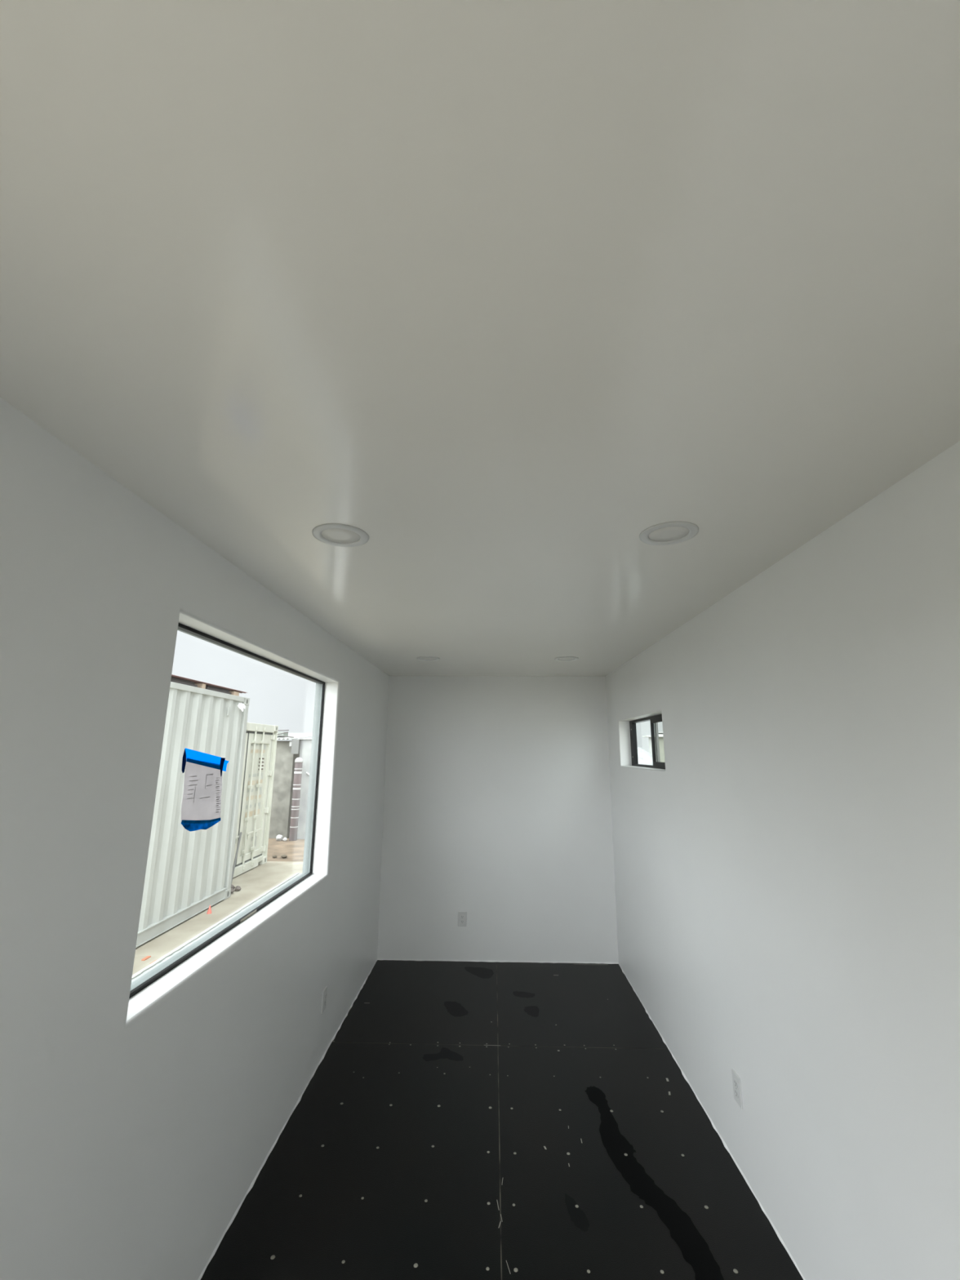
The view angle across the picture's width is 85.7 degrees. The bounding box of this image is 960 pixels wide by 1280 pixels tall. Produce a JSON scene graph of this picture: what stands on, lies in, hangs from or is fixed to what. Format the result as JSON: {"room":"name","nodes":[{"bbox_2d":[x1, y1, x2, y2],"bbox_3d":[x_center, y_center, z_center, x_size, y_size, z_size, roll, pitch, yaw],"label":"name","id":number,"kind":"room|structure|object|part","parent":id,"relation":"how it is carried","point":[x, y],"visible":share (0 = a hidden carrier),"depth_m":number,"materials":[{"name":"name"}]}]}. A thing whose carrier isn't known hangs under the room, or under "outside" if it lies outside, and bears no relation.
{"room":"shipping container room","nodes":[
{"label":"shipping container room","id":0,"kind":"room"},
{"bbox_2d":[0,397,389,1279],"bbox_3d":[-1.034,1.111,2.583,0.135,2.540,4.662,0,-12,1],"label":"wall","id":1,"kind":"structure","parent":0,"point":[134,1131],"depth_m":1.45,"materials":[{"name":"white paint"}]},
{"bbox_2d":[128,622,324,998],"bbox_3d":[-1.121,0.695,2.475,0.106,1.225,1.848,0,-12,1],"label":"window","id":2,"kind":"structure","parent":1,"relation":"in","point":[144,977],"depth_m":2.53,"materials":[{"name":"grey metal"}]},
{"bbox_2d":[181,747,229,831],"bbox_3d":[-1.094,0.592,2.053,0.002,0.318,0.349,0,-12,1],"label":"paper sheet","id":3,"kind":"object","parent":2,"relation":"attached to","point":[201,806],"visible":1,"depth_m":2.03,"materials":[{"name":"white paper"}]},
{"bbox_2d":[197,959,377,1279],"bbox_3d":[-0.986,2.205,1.657,0.008,0.012,6.012,0,-12,1],"label":"trim","id":4,"kind":"structure","parent":1,"relation":"attached to","point":[346,1015],"depth_m":2.37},
{"bbox_2d":[321,986,327,1013],"bbox_3d":[-0.946,2.190,3.150,0.010,0.120,0.076,0,-12,1],"label":"wall outlet","id":5,"kind":"object","parent":1,"relation":"attached to","point":[325,991],"visible":1,"depth_m":3.14,"materials":[{"name":"white plastic"}]},
{"bbox_2d":[0,0,959,676],"bbox_3d":[0.090,-0.336,2.245,2.400,0.160,6.152,0,-12,1],"label":"ceiling","id":6,"kind":"structure","parent":0,"point":[502,295],"depth_m":0.81,"materials":[{"name":"white paint"}]},
{"bbox_2d":[311,523,368,546],"bbox_3d":[-0.476,-0.356,1.771,0.188,0.006,0.188,0,-12,1],"label":"recessed light","id":7,"kind":"object","parent":6,"relation":"in","point":[333,534],"visible":1,"depth_m":1.76,"materials":[{"name":"white plastic"}]},
{"bbox_2d":[555,656,578,661],"bbox_3d":[0.687,0.150,4.104,0.188,0.006,0.188,0,-12,1],"label":"recessed light","id":8,"kind":"object","parent":6,"relation":"in","point":[562,658],"visible":1,"depth_m":4.08,"materials":[{"name":"white plastic"}]},
{"bbox_2d":[639,521,698,545],"bbox_3d":[0.635,-0.356,1.742,0.188,0.006,0.188,0,-12,1],"label":"recessed light","id":9,"kind":"object","parent":6,"relation":"in","point":[671,532],"visible":1,"depth_m":1.74,"materials":[{"name":"white plastic"}]},
{"bbox_2d":[377,675,618,962],"bbox_3d":[0.160,1.613,4.901,2.400,2.540,0.140,0,-12,1],"label":"wall","id":10,"kind":"structure","parent":0,"point":[497,800],"depth_m":4.81,"materials":[{"name":"white paint"}]},
{"bbox_2d":[457,911,466,926],"bbox_3d":[-0.159,2.504,4.641,0.076,0.120,0.010,0,-12,1],"label":"wall outlet","id":11,"kind":"object","parent":10,"relation":"attached to","point":[462,916],"visible":1,"depth_m":4.64,"materials":[{"name":"white plastic"}]},
{"bbox_2d":[377,959,618,964],"bbox_3d":[0.151,2.833,4.564,2.130,0.012,0.008,0,-12,1],"label":"trim","id":12,"kind":"structure","parent":10,"relation":"attached to","point":[377,959],"depth_m":4.56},
{"bbox_2d":[200,960,803,1279],"bbox_3d":[0.076,2.323,1.676,2.400,0.202,6.152,0,-12,1],"label":"floor","id":13,"kind":"structure","parent":0,"point":[461,1120],"depth_m":2.41,"materials":[{"name":"black rubber"}]},
{"bbox_2d":[637,746,653,764],"bbox_3d":[3.790,3.791,13.002,1.600,2.268,2.000,0,-12,1],"label":"pile","id":14,"kind":"object","parent":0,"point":[642,753],"visible":0.1,"depth_m":12.60,"materials":[{"name":"white"}]},
{"bbox_2d":[642,735,656,755],"bbox_3d":[6.022,4.309,16.158,1.600,2.599,0.500,0,-12,1],"label":"canopy","id":15,"kind":"object","parent":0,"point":[648,736],"visible":0.2,"depth_m":16.33,"materials":[{"name":"white metal"}]},
{"bbox_3d":[5.387,4.330,16.155,0.070,2.549,0.070,0,-12,1],"label":"post","id":16,"kind":"part","parent":15,"relation":"part of","materials":[{"name":"white metal"}]},
{"bbox_2d":[605,440,959,1279],"bbox_3d":[1.214,0.969,1.864,0.135,2.540,6.012,0,-12,1],"label":"wall","id":17,"kind":"structure","parent":0,"point":[787,885],"depth_m":1.71,"materials":[{"name":"white paint"}]},
{"bbox_2d":[629,714,665,768],"bbox_3d":[1.323,0.775,3.928,0.052,0.382,1.199,0,-12,1],"label":"window","id":18,"kind":"structure","parent":17,"relation":"in","point":[655,719],"depth_m":3.92,"materials":[{"name":"black metal"}]},
{"bbox_3d":[1.305,0.717,3.647,0.018,0.346,0.584,0,-12,1],"label":"sliding sash","id":19,"kind":"part","parent":18,"relation":"part of","materials":[{"name":"black metal"}]},
{"bbox_3d":[1.335,0.771,3.897,0.017,0.346,0.030,0,-12,1],"label":"meeting rail","id":20,"kind":"part","parent":18,"relation":"part of","materials":[{"name":"metal"}]},
{"bbox_2d":[618,964,805,1279],"bbox_3d":[1.135,2.205,1.602,0.008,0.012,6.012,0,-12,1],"label":"trim","id":21,"kind":"structure","parent":17,"relation":"attached to","point":[623,971],"depth_m":2.42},
{"bbox_2d":[731,1068,742,1109],"bbox_3d":[1.153,2.014,2.323,0.010,0.120,0.076,0,-12,1],"label":"wall outlet","id":22,"kind":"object","parent":17,"relation":"attached to","point":[735,1078],"visible":1,"depth_m":2.31,"materials":[{"name":"white plastic"}]},
{"bbox_2d":[733,1079,737,1088],"bbox_3d":[1.150,1.995,2.328,0.002,0.028,0.034,0,-12,1],"label":"receptacle","id":23,"kind":"object","parent":22,"relation":"attached to","point":[735,1081],"depth_m":2.32,"materials":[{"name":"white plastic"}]},
{"bbox_2d":[734,1088,738,1097],"bbox_3d":[1.150,2.033,2.319,0.002,0.028,0.034,0,-12,1],"label":"receptacle","id":24,"kind":"object","parent":22,"relation":"attached to","point":[736,1091],"depth_m":2.31,"materials":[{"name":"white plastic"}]},
{"label":"outside","id":25,"kind":"structure","parent":0,"visible":0},
{"bbox_2d":[132,861,302,974],"bbox_3d":[-0.259,0.112,-9.981,80.000,0.200,40.520,0,-12,1],"label":"ground concrete","id":26,"kind":"structure","parent":25,"point":[255,882],"depth_m":6.96,"materials":[{"name":"beige concrete"}]},
{"bbox_2d":[141,955,151,960],"bbox_3d":[-3.416,3.256,5.294,0.035,0.012,0.100,0,-12,1],"label":"scrap","id":27,"kind":"object","parent":26,"relation":"on","point":[147,957],"visible":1,"depth_m":5.28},
{"bbox_2d":[135,681,249,947],"bbox_3d":[-4.918,1.694,4.911,2.452,2.890,6.060,0,-12,1],"label":"shipping container","id":28,"kind":"object","parent":26,"relation":"on","point":[188,873],"visible":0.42,"depth_m":6.57,"materials":[{"name":"white metal"}]},
{"bbox_3d":[-3.730,3.019,4.596,0.062,0.140,5.740,0,-12,1],"label":"rail","id":29,"kind":"part","parent":28,"relation":"part of","materials":[{"name":"white metal"}]},
{"bbox_2d":[170,679,197,687],"bbox_3d":[-3.806,0.435,5.990,0.120,0.036,1.700,0,-12,1],"label":"board","id":30,"kind":"object","parent":28,"relation":"on","point":[171,680],"visible":0.23,"depth_m":6.52,"materials":[{"name":"grey wood"}]},
{"bbox_2d":[171,677,195,684],"bbox_3d":[-3.835,0.405,6.013,0.120,0.031,1.630,0,-12,1],"label":"board","id":31,"kind":"object","parent":30,"relation":"on","point":[172,678],"visible":0.22,"depth_m":6.54,"materials":[{"name":"wood"}]},
{"bbox_2d":[194,683,205,688],"bbox_3d":[-3.936,0.622,6.946,0.470,0.070,0.080,0,-12,1],"label":"block","id":32,"kind":"object","parent":28,"relation":"on","point":[199,685],"visible":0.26,"depth_m":6.91,"materials":[{"name":"beige wood"}]},
{"bbox_3d":[-3.727,0.322,5.174,0.060,0.072,5.740,0,-12,1],"label":"rail","id":33,"kind":"part","parent":28,"relation":"part of","materials":[{"name":"white metal"}]},
{"bbox_2d":[171,674,247,693],"bbox_3d":[-3.993,0.470,6.463,0.600,0.019,3.430,0,-12,1],"label":"sheet","id":34,"kind":"object","parent":28,"relation":"on","point":[172,675],"visible":0.1,"depth_m":7.02,"materials":[{"name":"brown wood"}]},
{"bbox_2d":[205,687,231,694],"bbox_3d":[-3.769,0.734,7.383,0.120,0.036,0.650,0,-12,1],"label":"board","id":35,"kind":"object","parent":28,"relation":"on","point":[207,688],"visible":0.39,"depth_m":7.34,"materials":[{"name":"grey wood"}]},
{"bbox_2d":[205,685,228,692],"bbox_3d":[-3.799,0.703,7.406,0.120,0.031,0.580,0,-12,1],"label":"board","id":36,"kind":"object","parent":35,"relation":"on","point":[209,686],"visible":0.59,"depth_m":7.35,"materials":[{"name":"wood"}]},
{"bbox_2d":[228,691,239,696],"bbox_3d":[-3.913,0.814,7.825,0.470,0.063,0.160,0,-12,1],"label":"block","id":37,"kind":"object","parent":28,"relation":"on","point":[234,693],"visible":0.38,"depth_m":7.76,"materials":[{"name":"beige wood"}]},
{"bbox_3d":[-3.701,2.317,7.787,0.136,2.670,0.106,0,-12,1],"label":"corner post","id":38,"kind":"part","parent":28,"relation":"part of","materials":[{"name":"white metal"}]},
{"bbox_2d":[237,702,245,711],"bbox_3d":[-3.597,1.019,7.815,0.039,0.128,0.202,0,-12,1],"label":"scrap","id":39,"kind":"object","parent":28,"relation":"attached to","point":[239,705],"visible":1,"depth_m":7.81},
{"bbox_2d":[206,905,211,914],"bbox_3d":[-3.544,3.529,6.784,0.060,0.100,0.060,0,-12,1],"label":"cone","id":40,"kind":"object","parent":26,"relation":"on","point":[209,911],"visible":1,"depth_m":6.77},
{"bbox_2d":[231,831,241,884],"bbox_3d":[-3.984,3.560,8.441,0.030,0.729,0.599,4,-13,-15],"label":"metal rod","id":41,"kind":"object","parent":26,"relation":"on","point":[240,835],"visible":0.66,"depth_m":8.47,"materials":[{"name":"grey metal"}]},
{"bbox_2d":[235,886,240,891],"bbox_3d":[-3.675,3.779,7.859,0.089,0.064,0.082,0,-12,1],"label":"rubble stone","id":42,"kind":"object","parent":26,"relation":"on","point":[237,888],"visible":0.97,"depth_m":7.83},
{"bbox_2d":[232,722,278,877],"bbox_3d":[-7.093,2.735,9.062,6.068,2.569,2.300,0,-12,1],"label":"shipping container","id":43,"kind":"object","parent":26,"relation":"on","point":[254,815],"visible":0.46,"depth_m":9.49,"materials":[{"name":"white metal"}]},
{"bbox_3d":[-4.095,3.362,8.727,0.058,0.114,0.220,0,-12,1],"label":"door handle","id":44,"kind":"part","parent":43,"relation":"part of","materials":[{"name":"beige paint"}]},
{"bbox_3d":[-4.171,2.627,8.481,0.070,2.199,0.983,0,-12,1],"label":"door","id":45,"kind":"part","parent":43,"relation":"part of","materials":[{"name":"beige paint"}]},
{"bbox_3d":[-4.146,3.908,8.734,0.115,0.140,1.960,0,-12,1],"label":"door sill","id":46,"kind":"part","parent":43,"relation":"part of","materials":[{"name":"beige paint"}]},
{"bbox_3d":[-4.084,3.450,9.137,0.058,0.114,0.220,0,-12,1],"label":"door handle","id":47,"kind":"part","parent":43,"relation":"part of","materials":[{"name":"beige paint"}]},
{"bbox_3d":[-4.144,2.842,9.489,0.070,2.199,0.983,0,-12,1],"label":"door","id":48,"kind":"part","parent":43,"relation":"part of","materials":[{"name":"beige paint"}]},
{"bbox_3d":[-4.076,3.519,9.460,0.058,0.114,0.220,0,-12,1],"label":"door handle","id":49,"kind":"part","parent":43,"relation":"part of","materials":[{"name":"beige paint"}]},
{"bbox_2d":[257,755,264,771],"bbox_3d":[-4.117,2.330,9.746,0.029,0.280,0.240,0,-12,1],"label":"vent","id":50,"kind":"object","parent":43,"relation":"attached to","point":[260,759],"depth_m":9.66,"materials":[{"name":"white metal"}]},
{"bbox_3d":[-4.126,2.963,10.051,0.148,2.349,0.120,0,-12,1],"label":"corner post","id":51,"kind":"part","parent":43,"relation":"part of","materials":[{"name":"white metal"}]},
{"bbox_2d":[637,756,652,764],"bbox_3d":[2.362,2.861,8.124,1.240,2.029,1.800,0,-12,1],"label":"pile","id":52,"kind":"object","parent":26,"relation":"on","point":[641,761],"visible":0.05,"depth_m":7.93,"materials":[{"name":"white"}]},
{"bbox_2d":[654,732,665,762],"bbox_3d":[5.429,2.877,9.074,4.300,2.429,2.380,-4,-13,19],"label":"building","id":53,"kind":"structure","parent":26,"relation":"on","point":[660,734],"depth_m":8.91,"materials":[{"name":"metal"}]},
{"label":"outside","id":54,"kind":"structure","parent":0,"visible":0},
{"bbox_2d":[266,837,304,862],"bbox_3d":[1.019,10.531,39.150,80.000,0.032,60.000,0,-12,1],"label":"dirt","id":55,"kind":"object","parent":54,"point":[294,850],"visible":0.01,"depth_m":11.03,"materials":[{"name":"brown soil"}]},
{"bbox_2d":[275,834,283,840],"bbox_3d":[-4.717,4.656,12.165,0.163,0.140,0.172,0,-12,1],"label":"sack","id":56,"kind":"object","parent":55,"relation":"on","point":[279,837],"visible":1,"depth_m":12.12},
{"bbox_2d":[268,733,312,838],"bbox_3d":[-6.534,3.795,13.956,3.810,2.651,2.860,0,-12,1],"label":"shed","id":57,"kind":"object","parent":55,"relation":"on","point":[283,779],"visible":0.19,"depth_m":12.76,"materials":[{"name":"grey paint"}]},
{"bbox_2d":[277,731,288,737],"bbox_3d":[-5.192,2.420,13.274,0.430,0.120,0.300,0,-12,1],"label":"crate","id":58,"kind":"object","parent":57,"relation":"on","point":[278,732],"visible":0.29,"depth_m":13.14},
{"bbox_2d":[288,757,302,840],"bbox_3d":[-4.399,3.792,12.376,0.188,1.917,0.188,0,-12,1],"label":"column","id":59,"kind":"structure","parent":55,"relation":"on","point":[299,761],"depth_m":12.31,"materials":[{"name":"metal"}]},
{"bbox_2d":[290,737,311,839],"bbox_3d":[-0.992,3.653,12.624,7.320,2.429,0.360,0,-12,1],"label":"wall","id":60,"kind":"structure","parent":55,"relation":"on","point":[301,746],"depth_m":12.70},
{"bbox_3d":[-0.921,3.672,12.639,7.100,2.399,0.200,0,-12,1],"label":"wall panel","id":61,"kind":"part","parent":60,"relation":"part of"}
]}

